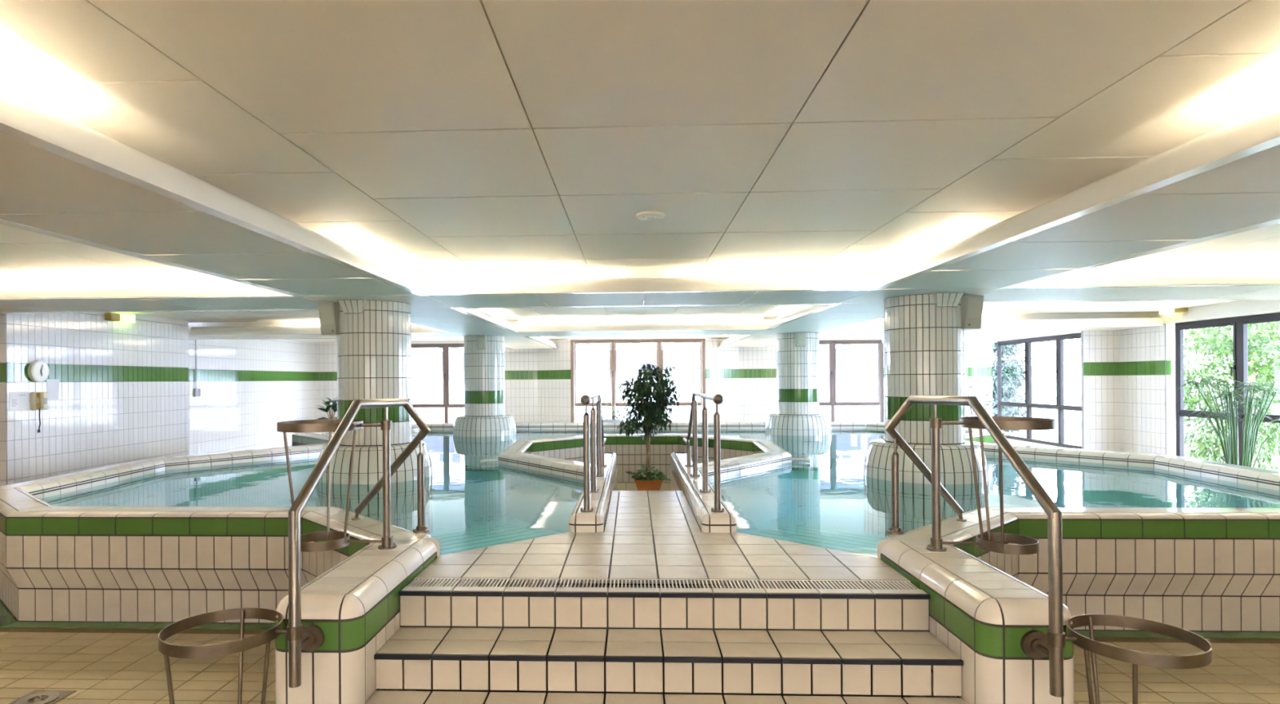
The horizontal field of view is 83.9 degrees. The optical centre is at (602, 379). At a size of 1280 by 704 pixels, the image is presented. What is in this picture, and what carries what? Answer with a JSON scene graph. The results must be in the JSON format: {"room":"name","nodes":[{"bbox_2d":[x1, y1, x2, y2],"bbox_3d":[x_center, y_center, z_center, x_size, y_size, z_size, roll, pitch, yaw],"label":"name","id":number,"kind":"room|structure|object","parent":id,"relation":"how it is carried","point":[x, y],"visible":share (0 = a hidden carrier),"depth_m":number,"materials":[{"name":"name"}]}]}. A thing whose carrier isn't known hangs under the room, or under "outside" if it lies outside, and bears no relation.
{"room":"indoor swimming pool","nodes":[
{"label":"indoor swimming pool","id":0,"kind":"room"},
{"bbox_2d":[0,312,189,485],"bbox_3d":[-8.059,0.405,10.928,1.106,2.735,3.715,0,0,2],"label":"wall","id":1,"kind":"structure","parent":0,"point":[124,386],"depth_m":10.42,"materials":[{"name":"grey tile"}]},
{"bbox_2d":[8,391,29,411],"bbox_3d":[-7.576,0.284,9.233,0.005,0.250,0.300,0,0,2],"label":"paper notice","id":2,"kind":"object","parent":1,"relation":"attached to","point":[18,401],"visible":1,"depth_m":9.23,"materials":[{"name":"white paper"}]},
{"bbox_2d":[27,360,49,382],"bbox_3d":[-7.540,-0.111,9.511,0.059,0.290,0.290,0,0,2],"label":"wall clock","id":3,"kind":"object","parent":1,"relation":"attached to","point":[38,371],"visible":1,"depth_m":9.48,"materials":[{"name":"beige plastic"}]},
{"bbox_2d":[31,391,48,432],"bbox_3d":[-7.508,0.439,9.515,0.115,0.540,0.230,0,0,2],"label":"wall phone","id":4,"kind":"object","parent":1,"relation":"attached to","point":[39,400],"visible":1,"depth_m":9.45,"materials":[{"name":"beige plastic"}]},
{"bbox_2d":[46,378,59,400],"bbox_3d":[-7.555,0.144,9.773,0.004,0.300,0.210,0,0,2],"label":"paper notice","id":5,"kind":"object","parent":1,"relation":"attached to","point":[52,384],"visible":1,"depth_m":9.78,"materials":[{"name":"white paper"}]},
{"bbox_2d":[104,312,134,323],"bbox_3d":[-7.457,-0.954,10.989,0.110,0.125,0.520,0,0,2],"label":"emergency light","id":6,"kind":"object","parent":1,"relation":"attached to","point":[123,317],"visible":0.97,"depth_m":10.93,"materials":[{"name":"yellow"}]},
{"bbox_2d":[85,311,187,324],"bbox_3d":[-7.622,-1.049,10.911,0.200,0.163,3.710,0,0,2],"label":"crown molding","id":7,"kind":"structure","parent":1,"relation":"attached to","point":[140,317],"depth_m":11.87,"materials":[{"name":"white paint"}]},
{"bbox_2d":[188,338,315,454],"bbox_3d":[-8.276,0.374,16.390,0.206,2.800,7.160,0,0,2],"label":"wall","id":8,"kind":"structure","parent":0,"point":[251,385],"depth_m":16.37,"materials":[{"name":"grey tile"}]},
{"bbox_2d":[193,339,205,396],"bbox_3d":[-8.232,-0.281,14.511,0.050,1.270,0.330,0,0,2],"label":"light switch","id":9,"kind":"object","parent":8,"relation":"attached to","point":[197,392],"visible":0.93,"depth_m":14.40,"materials":[{"name":"grey plastic"}]},
{"bbox_2d":[315,342,337,419],"bbox_3d":[-6.952,0.365,19.913,2.150,2.800,0.206,0,0,2],"label":"wall","id":10,"kind":"structure","parent":0,"point":[326,353],"depth_m":19.85,"materials":[{"name":"grey tile"}]},
{"bbox_2d":[411,343,464,422],"bbox_3d":[-4.458,0.229,19.726,2.830,2.440,0.156,0,0,2],"label":"window","id":11,"kind":"structure","parent":10,"relation":"in","point":[446,405],"depth_m":19.71,"materials":[{"name":"grey"}]},
{"bbox_2d":[411,341,463,343],"bbox_3d":[-4.463,-1.022,19.789,2.830,0.059,0.240,0,0,2],"label":"lintel","id":12,"kind":"object","parent":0,"point":[412,342],"visible":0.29,"depth_m":19.68,"materials":[{"name":"white paint"}]},
{"bbox_2d":[504,347,537,422],"bbox_3d":[-2.423,0.336,19.779,1.236,2.800,0.206,0,0,-3],"label":"wall pier","id":13,"kind":"object","parent":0,"point":[521,365],"visible":0.46,"depth_m":19.69,"materials":[{"name":"grey tile"}]},
{"bbox_2d":[537,339,575,422],"bbox_3d":[-1.278,0.328,19.518,1.101,2.800,0.206,0,0,31],"label":"wall","id":14,"kind":"structure","parent":0,"point":[554,365],"depth_m":19.40,"materials":[{"name":"grey tile"}]},
{"bbox_2d":[0,0,1279,349],"bbox_3d":[0.314,-1.025,6.893,20.600,0.354,26.200,0,0,2],"label":"ceiling","id":15,"kind":"structure","parent":0,"point":[229,169],"depth_m":3.37,"materials":[{"name":"beige paint"}]},
{"bbox_2d":[635,211,666,220],"bbox_3d":[0.322,-1.089,4.760,0.200,0.026,0.200,0,0,2],"label":"ceiling disc","id":16,"kind":"object","parent":15,"relation":"attached to","point":[645,215],"visible":1,"depth_m":4.71,"materials":[{"name":"white plastic"}]},
{"bbox_2d":[0,443,1279,703],"bbox_3d":[0.189,1.464,7.099,20.500,0.810,26.200,0,0,2],"label":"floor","id":17,"kind":"structure","parent":0,"point":[103,665],"depth_m":4.71,"materials":[{"name":"brown tile"}]},
{"bbox_2d":[8,689,76,703],"bbox_3d":[-3.062,1.737,3.855,0.240,0.018,0.240,0,0,2],"label":"floor drain","id":18,"kind":"object","parent":17,"relation":"on","point":[36,696],"visible":1,"depth_m":3.88,"materials":[{"name":"metal"}]},
{"bbox_2d":[0,422,439,630],"bbox_3d":[-4.326,1.349,9.260,3.867,0.802,11.806,0,0,-15],"label":"surround","id":19,"kind":"object","parent":17,"relation":"on","point":[61,566],"visible":0.68,"depth_m":5.05,"materials":[{"name":"white tile"}]},
{"bbox_2d":[315,396,337,419],"bbox_3d":[-5.342,0.651,14.005,0.638,0.606,0.658,0,0,-34],"label":"rubber plant","id":20,"kind":"object","parent":19,"relation":"on","point":[334,406],"visible":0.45,"depth_m":13.96,"materials":[{"name":"green plant"}]},
{"bbox_2d":[275,532,436,703],"bbox_3d":[-1.196,1.328,3.660,0.390,0.800,1.310,0,0,2],"label":"wall","id":21,"kind":"structure","parent":17,"relation":"on","point":[355,602],"depth_m":3.06,"materials":[{"name":"white tile"}]},
{"bbox_2d":[288,397,430,687],"bbox_3d":[-1.210,0.664,3.844,0.526,1.129,1.964,0,0,-12],"label":"stair handrail","id":22,"kind":"object","parent":21,"relation":"attached to","point":[313,638],"visible":0.92,"depth_m":3.25,"materials":[{"name":"metal"}]},
{"bbox_2d":[158,607,302,703],"bbox_3d":[-1.518,1.342,2.857,0.476,0.705,0.443,0,0,43],"label":"metal stand","id":23,"kind":"object","parent":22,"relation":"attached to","point":[242,644],"visible":0.98,"depth_m":2.83,"materials":[{"name":"metal"}]},
{"bbox_2d":[276,418,392,551],"bbox_3d":[-1.506,0.575,3.970,0.565,0.690,0.443,0,0,-29],"label":"metal stand","id":24,"kind":"object","parent":22,"relation":"attached to","point":[341,539],"visible":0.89,"depth_m":3.90,"materials":[{"name":"metal"}]},
{"bbox_2d":[315,300,432,533],"bbox_3d":[-2.518,0.436,7.865,1.224,2.540,1.224,0,0,2],"label":"column","id":25,"kind":"structure","parent":17,"relation":"on","point":[374,345],"depth_m":7.49,"materials":[{"name":"grey tile"}]},
{"bbox_2d":[318,302,339,336],"bbox_3d":[-2.893,-0.646,7.679,0.190,0.340,0.300,0,0,17],"label":"loudspeaker","id":26,"kind":"object","parent":25,"relation":"attached to","point":[329,312],"visible":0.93,"depth_m":7.56,"materials":[{"name":"beige plastic"}]},
{"bbox_2d":[320,304,333,324],"bbox_3d":[-2.928,-0.656,7.564,0.150,0.260,0.060,0,0,17],"label":"speaker","id":27,"kind":"object","parent":26,"relation":"attached to","point":[326,311],"depth_m":7.55,"materials":[{"name":"beige plastic"}]},
{"bbox_2d":[337,299,366,313],"bbox_3d":[-2.622,-0.762,7.491,0.280,0.139,0.176,0,0,2],"label":"bracket","id":28,"kind":"object","parent":25,"relation":"attached to","point":[348,306],"visible":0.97,"depth_m":7.44,"materials":[{"name":"tile"}]},
{"bbox_2d":[453,335,516,436],"bbox_3d":[-2.301,0.435,13.861,1.224,2.540,1.224,0,0,2],"label":"column","id":29,"kind":"structure","parent":17,"relation":"on","point":[484,381],"depth_m":13.50,"materials":[{"name":"grey tile"}]},
{"bbox_2d":[476,334,487,349],"bbox_3d":[-2.285,-0.700,13.457,0.180,0.270,0.126,0,0,2],"label":"loudspeaker","id":30,"kind":"object","parent":29,"relation":"attached to","point":[482,340],"visible":1,"depth_m":13.40,"materials":[{"name":"beige plastic"}]},
{"bbox_2d":[477,336,484,347],"bbox_3d":[-2.288,-0.700,13.399,0.140,0.210,0.010,0,0,2],"label":"speaker","id":31,"kind":"object","parent":30,"relation":"attached to","point":[481,340],"depth_m":13.40,"materials":[{"name":"beige plastic"}]},
{"bbox_2d":[568,452,617,533],"bbox_3d":[-0.025,1.320,6.923,0.240,0.800,4.170,0,0,2],"label":"wall","id":32,"kind":"structure","parent":17,"relation":"on","point":[594,521],"depth_m":5.35,"materials":[{"name":"white tile"}]},
{"bbox_2d":[580,391,606,511],"bbox_3d":[-0.047,0.513,6.533,0.090,0.818,3.351,0,0,2],"label":"handrail","id":33,"kind":"object","parent":32,"relation":"on","point":[585,399],"visible":1,"depth_m":5.80,"materials":[{"name":"metal"}]},
{"bbox_2d":[595,404,630,422],"bbox_3d":[0.197,1.126,15.802,0.943,1.186,0.698,0,0,2],"label":"plant","id":34,"kind":"object","parent":17,"relation":"on","point":[606,420],"visible":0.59,"depth_m":15.68,"materials":[{"name":"green plant"}]},
{"bbox_2d":[418,421,866,430],"bbox_3d":[0.783,1.315,15.145,9.400,0.800,0.328,0,0,2],"label":"pool edge","id":35,"kind":"object","parent":17,"relation":"on","point":[730,424],"visible":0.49,"depth_m":15.01,"materials":[{"name":"grey tile"}]},
{"bbox_2d":[497,433,791,484],"bbox_3d":[0.550,1.317,9.721,3.900,0.800,4.729,0,0,2],"label":"pool edge","id":36,"kind":"object","parent":17,"relation":"on","point":[560,455],"visible":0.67,"depth_m":10.91,"materials":[{"name":"grey tile"}]},
{"bbox_2d":[479,457,497,462],"bbox_3d":[-1.447,1.034,9.035,0.239,0.049,0.052,0,0,-28],"label":"spout","id":37,"kind":"object","parent":36,"relation":"attached to","point":[495,459],"visible":1,"depth_m":9.02,"materials":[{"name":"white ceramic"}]},
{"bbox_2d":[791,457,811,462],"bbox_3d":[2.478,1.009,8.867,0.239,0.049,0.052,0,0,33],"label":"spout","id":38,"kind":"object","parent":36,"relation":"attached to","point":[793,459],"visible":1,"depth_m":8.86,"materials":[{"name":"silver metal"}]},
{"bbox_2d":[616,363,683,490],"bbox_3d":[0.742,0.732,10.937,0.860,1.954,0.910,0,0,-45],"label":"ficus tree","id":39,"kind":"object","parent":17,"relation":"on","point":[651,412],"visible":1,"depth_m":10.82,"materials":[{"name":"green plant"}]},
{"bbox_2d":[40,428,1279,507],"bbox_3d":[0.542,1.051,9.576,11.800,0.001,10.820,0,0,2],"label":"water","id":40,"kind":"object","parent":17,"relation":"in","point":[842,453],"visible":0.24,"depth_m":8.02,"materials":[{"name":"blue liquid"}]},
{"bbox_2d":[415,490,910,703],"bbox_3d":[0.356,1.378,5.171,2.570,0.680,2.938,0,0,2],"label":"deck","id":41,"kind":"object","parent":17,"relation":"on","point":[646,534],"visible":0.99,"depth_m":4.12,"materials":[{"name":"grey tile"}]},
{"bbox_2d":[49,474,1279,556],"bbox_3d":[0.544,1.371,9.576,11.800,0.630,10.820,0,0,2],"label":"basin","id":42,"kind":"object","parent":17,"relation":"in","point":[473,513],"depth_m":8.47,"materials":[{"name":"teal"}]},
{"bbox_2d":[364,590,967,703],"bbox_3d":[0.266,1.375,3.067,2.580,0.674,1.266,0,0,2],"label":"staircase","id":43,"kind":"structure","parent":17,"relation":"on","point":[688,622],"depth_m":3.22,"materials":[{"name":"grey tile"}]},
{"bbox_2d":[401,577,927,595],"bbox_3d":[0.286,1.063,3.586,2.570,0.051,0.226,0,0,2],"label":"drain grate","id":44,"kind":"object","parent":43,"relation":"on","point":[831,586],"visible":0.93,"depth_m":3.60,"materials":[{"name":"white plastic"}]},
{"bbox_2d":[670,452,737,533],"bbox_3d":[0.884,1.314,6.884,0.240,0.800,4.170,0,0,2],"label":"wall","id":45,"kind":"structure","parent":17,"relation":"on","point":[701,504],"depth_m":5.59,"materials":[{"name":"white tile"}]},
{"bbox_2d":[682,391,724,511],"bbox_3d":[0.862,0.507,6.494,0.090,0.818,3.351,0,0,2],"label":"handrail","id":46,"kind":"object","parent":45,"relation":"on","point":[717,398],"visible":1,"depth_m":5.76,"materials":[{"name":"metal"}]},
{"bbox_2d":[765,332,831,435],"bbox_3d":[3.733,0.396,13.603,1.224,2.540,1.224,0,0,2],"label":"column","id":47,"kind":"structure","parent":17,"relation":"on","point":[797,368],"depth_m":13.25,"materials":[{"name":"grey tile"}]},
{"bbox_2d":[795,332,805,346],"bbox_3d":[3.669,-0.739,13.202,0.180,0.270,0.126,0,0,2],"label":"loudspeaker","id":48,"kind":"object","parent":47,"relation":"attached to","point":[800,337],"visible":1,"depth_m":13.14,"materials":[{"name":"beige plastic"}]},
{"bbox_2d":[797,333,804,345],"bbox_3d":[3.666,-0.739,13.144,0.140,0.210,0.010,0,0,2],"label":"speaker","id":49,"kind":"object","parent":48,"relation":"attached to","point":[801,337],"depth_m":13.14,"materials":[{"name":"beige plastic"}]},
{"bbox_2d":[863,293,989,536],"bbox_3d":[3.437,0.398,7.610,1.224,2.540,1.224,0,0,2],"label":"column","id":50,"kind":"structure","parent":17,"relation":"on","point":[924,345],"depth_m":7.26,"materials":[{"name":"grey tile"}]},
{"bbox_2d":[933,292,964,307],"bbox_3d":[3.493,-0.802,7.229,0.280,0.139,0.176,0,0,2],"label":"bracket","id":51,"kind":"object","parent":50,"relation":"attached to","point":[941,299],"visible":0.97,"depth_m":7.17,"materials":[{"name":"tile"}]},
{"bbox_2d":[960,294,983,329],"bbox_3d":[3.771,-0.690,7.391,0.190,0.340,0.300,0,0,-12],"label":"loudspeaker","id":52,"kind":"object","parent":50,"relation":"attached to","point":[971,304],"visible":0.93,"depth_m":7.27,"materials":[{"name":"beige plastic"}]},
{"bbox_2d":[967,297,982,317],"bbox_3d":[3.796,-0.700,7.273,0.150,0.260,0.060,0,0,-12],"label":"speaker","id":53,"kind":"object","parent":52,"relation":"attached to","point":[974,304],"depth_m":7.26,"materials":[{"name":"beige plastic"}]},
{"bbox_2d":[880,533,1074,703],"bbox_3d":[1.771,1.308,3.533,0.390,0.800,1.310,0,0,2],"label":"wall","id":54,"kind":"structure","parent":17,"relation":"on","point":[981,612],"depth_m":2.98,"materials":[{"name":"white tile"}]},
{"bbox_2d":[884,395,1063,697],"bbox_3d":[1.792,0.644,3.715,0.526,1.129,1.964,0,0,17],"label":"stair handrail","id":55,"kind":"object","parent":54,"relation":"attached to","point":[1033,643],"visible":0.98,"depth_m":3.06,"materials":[{"name":"metal"}]},
{"bbox_2d":[929,416,1055,554],"bbox_3d":[2.094,0.551,3.752,0.565,0.690,0.443,0,0,-29],"label":"metal stand","id":56,"kind":"object","parent":55,"relation":"attached to","point":[987,541],"visible":0.94,"depth_m":3.75,"materials":[{"name":"metal"}]},
{"bbox_2d":[1047,613,1212,703],"bbox_3d":[2.025,1.319,2.727,0.476,0.705,0.443,0,0,43],"label":"metal stand","id":57,"kind":"object","parent":55,"relation":"attached to","point":[1056,640],"visible":0.98,"depth_m":2.69,"materials":[{"name":"metal"}]},
{"bbox_2d":[964,379,994,416],"bbox_3d":[7.825,0.832,14.877,0.688,1.674,0.678,0,0,2],"label":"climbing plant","id":58,"kind":"object","parent":17,"relation":"on","point":[966,383],"visible":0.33,"depth_m":14.86,"materials":[{"name":"green plant"}]},
{"bbox_2d":[866,421,1279,638],"bbox_3d":[5.437,1.286,8.820,4.011,0.802,11.806,0,0,20],"label":"surround","id":59,"kind":"object","parent":17,"relation":"on","point":[1207,572],"visible":0.49,"depth_m":4.74,"materials":[{"name":"white tile"}]},
{"bbox_2d":[1178,377,1279,466],"bbox_3d":[8.819,0.824,9.842,1.287,1.678,1.069,0,0,15],"label":"plant","id":60,"kind":"object","parent":17,"relation":"on","point":[1231,456],"visible":0.89,"depth_m":9.85,"materials":[{"name":"green plant"}]},
{"bbox_2d":[315,335,993,342],"bbox_3d":[1.308,-1.139,19.587,19.100,0.098,0.350,0,0,2],"label":"lintel","id":61,"kind":"object","parent":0,"point":[964,335],"depth_m":19.21,"materials":[{"name":"white paint"}]},
{"bbox_2d":[701,337,739,422],"bbox_3d":[3.197,0.299,19.326,1.101,2.800,0.206,0,0,-26],"label":"wall","id":62,"kind":"structure","parent":0,"point":[722,363],"depth_m":19.23,"materials":[{"name":"grey tile"}]},
{"bbox_2d":[738,344,777,421],"bbox_3d":[4.360,0.292,19.488,1.236,2.800,0.206,0,0,8],"label":"wall pier","id":63,"kind":"object","parent":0,"point":[757,393],"visible":0.56,"depth_m":19.41,"materials":[{"name":"grey tile"}]},
{"bbox_2d":[818,337,883,340],"bbox_3d":[6.261,-1.092,19.329,2.600,0.059,0.240,0,0,2],"label":"lintel","id":64,"kind":"object","parent":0,"point":[855,338],"visible":0.64,"depth_m":19.19,"materials":[{"name":"white paint"}]},
{"bbox_2d":[882,342,992,422],"bbox_3d":[9.019,0.331,19.229,2.880,2.660,0.206,0,0,2],"label":"wall","id":65,"kind":"structure","parent":0,"point":[978,355],"depth_m":19.08,"materials":[{"name":"grey tile"}]},
{"bbox_2d":[818,339,883,422],"bbox_3d":[6.267,0.159,19.266,2.600,2.440,0.156,0,0,2],"label":"window","id":66,"kind":"structure","parent":65,"relation":"in","point":[832,344],"depth_m":19.25,"materials":[{"name":"grey"}]},
{"bbox_2d":[1007,438,1067,448],"bbox_3d":[10.514,1.592,16.791,0.200,0.120,4.450,0,0,2],"label":"sill","id":67,"kind":"structure","parent":65,"relation":"attached to","point":[1011,441],"depth_m":17.49,"materials":[{"name":"white paint"}]},
{"bbox_2d":[996,333,1081,448],"bbox_3d":[10.442,0.262,16.778,0.156,2.540,4.420,0,0,2],"label":"window","id":68,"kind":"structure","parent":65,"relation":"in","point":[1060,405],"depth_m":17.07,"materials":[{"name":"grey"}]},
{"bbox_2d":[986,331,1080,342],"bbox_3d":[10.530,-1.129,16.414,0.400,0.238,5.900,0,0,2],"label":"lintel","id":69,"kind":"object","parent":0,"point":[1018,335],"visible":0.07,"depth_m":17.57,"materials":[{"name":"white paint"}]},
{"bbox_2d":[1080,329,1119,451],"bbox_3d":[9.270,0.330,13.242,0.655,2.660,0.066,0,0,2],"label":"wall pier","id":70,"kind":"object","parent":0,"point":[1100,349],"visible":0.91,"depth_m":13.21,"materials":[{"name":"grey tile"}]},
{"bbox_2d":[1119,324,1165,454],"bbox_3d":[9.724,0.357,12.630,0.306,2.600,1.130,0,0,2],"label":"wall","id":71,"kind":"structure","parent":0,"point":[1141,353],"depth_m":12.60,"materials":[{"name":"grey tile"}]},
{"bbox_2d":[1174,312,1279,470],"bbox_3d":[9.546,0.248,9.880,0.156,2.380,4.160,0,0,2],"label":"window","id":72,"kind":"structure","parent":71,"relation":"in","point":[1240,366],"depth_m":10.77,"materials":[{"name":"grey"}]},
{"bbox_2d":[1160,323,1175,455],"bbox_3d":[9.635,0.357,12.106,0.160,2.600,0.106,0,0,2],"label":"wall","id":73,"kind":"structure","parent":0,"point":[1170,345],"depth_m":12.05,"materials":[{"name":"grey tile"}]},
{"bbox_2d":[1149,299,1279,324],"bbox_3d":[9.672,-1.094,10.625,0.420,0.298,5.740,0,0,2],"label":"lintel","id":74,"kind":"object","parent":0,"point":[1250,307],"visible":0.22,"depth_m":10.85,"materials":[{"name":"white paint"}]},
{"bbox_2d":[1159,307,1187,314],"bbox_3d":[9.450,-1.154,11.776,0.110,0.125,0.500,0,0,2],"label":"emergency light","id":75,"kind":"object","parent":74,"relation":"attached to","point":[1178,310],"visible":0.58,"depth_m":11.72,"materials":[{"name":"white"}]},
{"label":"outside","id":76,"kind":"structure","parent":0,"visible":0},
{"bbox_2d":[411,395,1279,471],"bbox_3d":[11.200,2.047,24.544,100.000,0.400,90.000,0,0,2],"label":"ground","id":77,"kind":"structure","parent":76,"point":[1051,435],"depth_m":32.95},
{"bbox_2d":[410,337,884,422],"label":"windows","id":78,"kind":"structure","parent":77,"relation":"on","point":[593,359],"depth_m":35.53,"materials":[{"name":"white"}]},
{"bbox_2d":[984,337,1026,431],"bbox_3d":[14.101,-0.295,24.933,1.689,4.820,1.914,0,0,38],"label":"conifer tree","id":79,"kind":"object","parent":77,"relation":"on","point":[1012,379],"visible":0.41,"depth_m":24.51,"materials":[{"name":"green plant"}]},
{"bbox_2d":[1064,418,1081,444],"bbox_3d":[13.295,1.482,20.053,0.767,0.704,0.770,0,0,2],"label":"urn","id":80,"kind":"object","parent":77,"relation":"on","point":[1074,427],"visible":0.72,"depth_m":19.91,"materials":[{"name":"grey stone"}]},
{"bbox_2d":[1186,322,1279,453],"bbox_3d":[17.339,-0.275,17.449,3.446,4.966,4.534,0,0,-31],"label":"tree","id":81,"kind":"object","parent":77,"relation":"on","point":[1206,328],"visible":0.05,"depth_m":17.92,"materials":[{"name":"green plant"}]},
{"bbox_2d":[1191,322,1279,412],"bbox_3d":[21.348,-1.925,19.492,8.589,7.423,4.900,0,0,42],"label":"tree","id":82,"kind":"object","parent":77,"relation":"on","point":[1279,322],"visible":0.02,"depth_m":21.34,"materials":[{"name":"green plant"}]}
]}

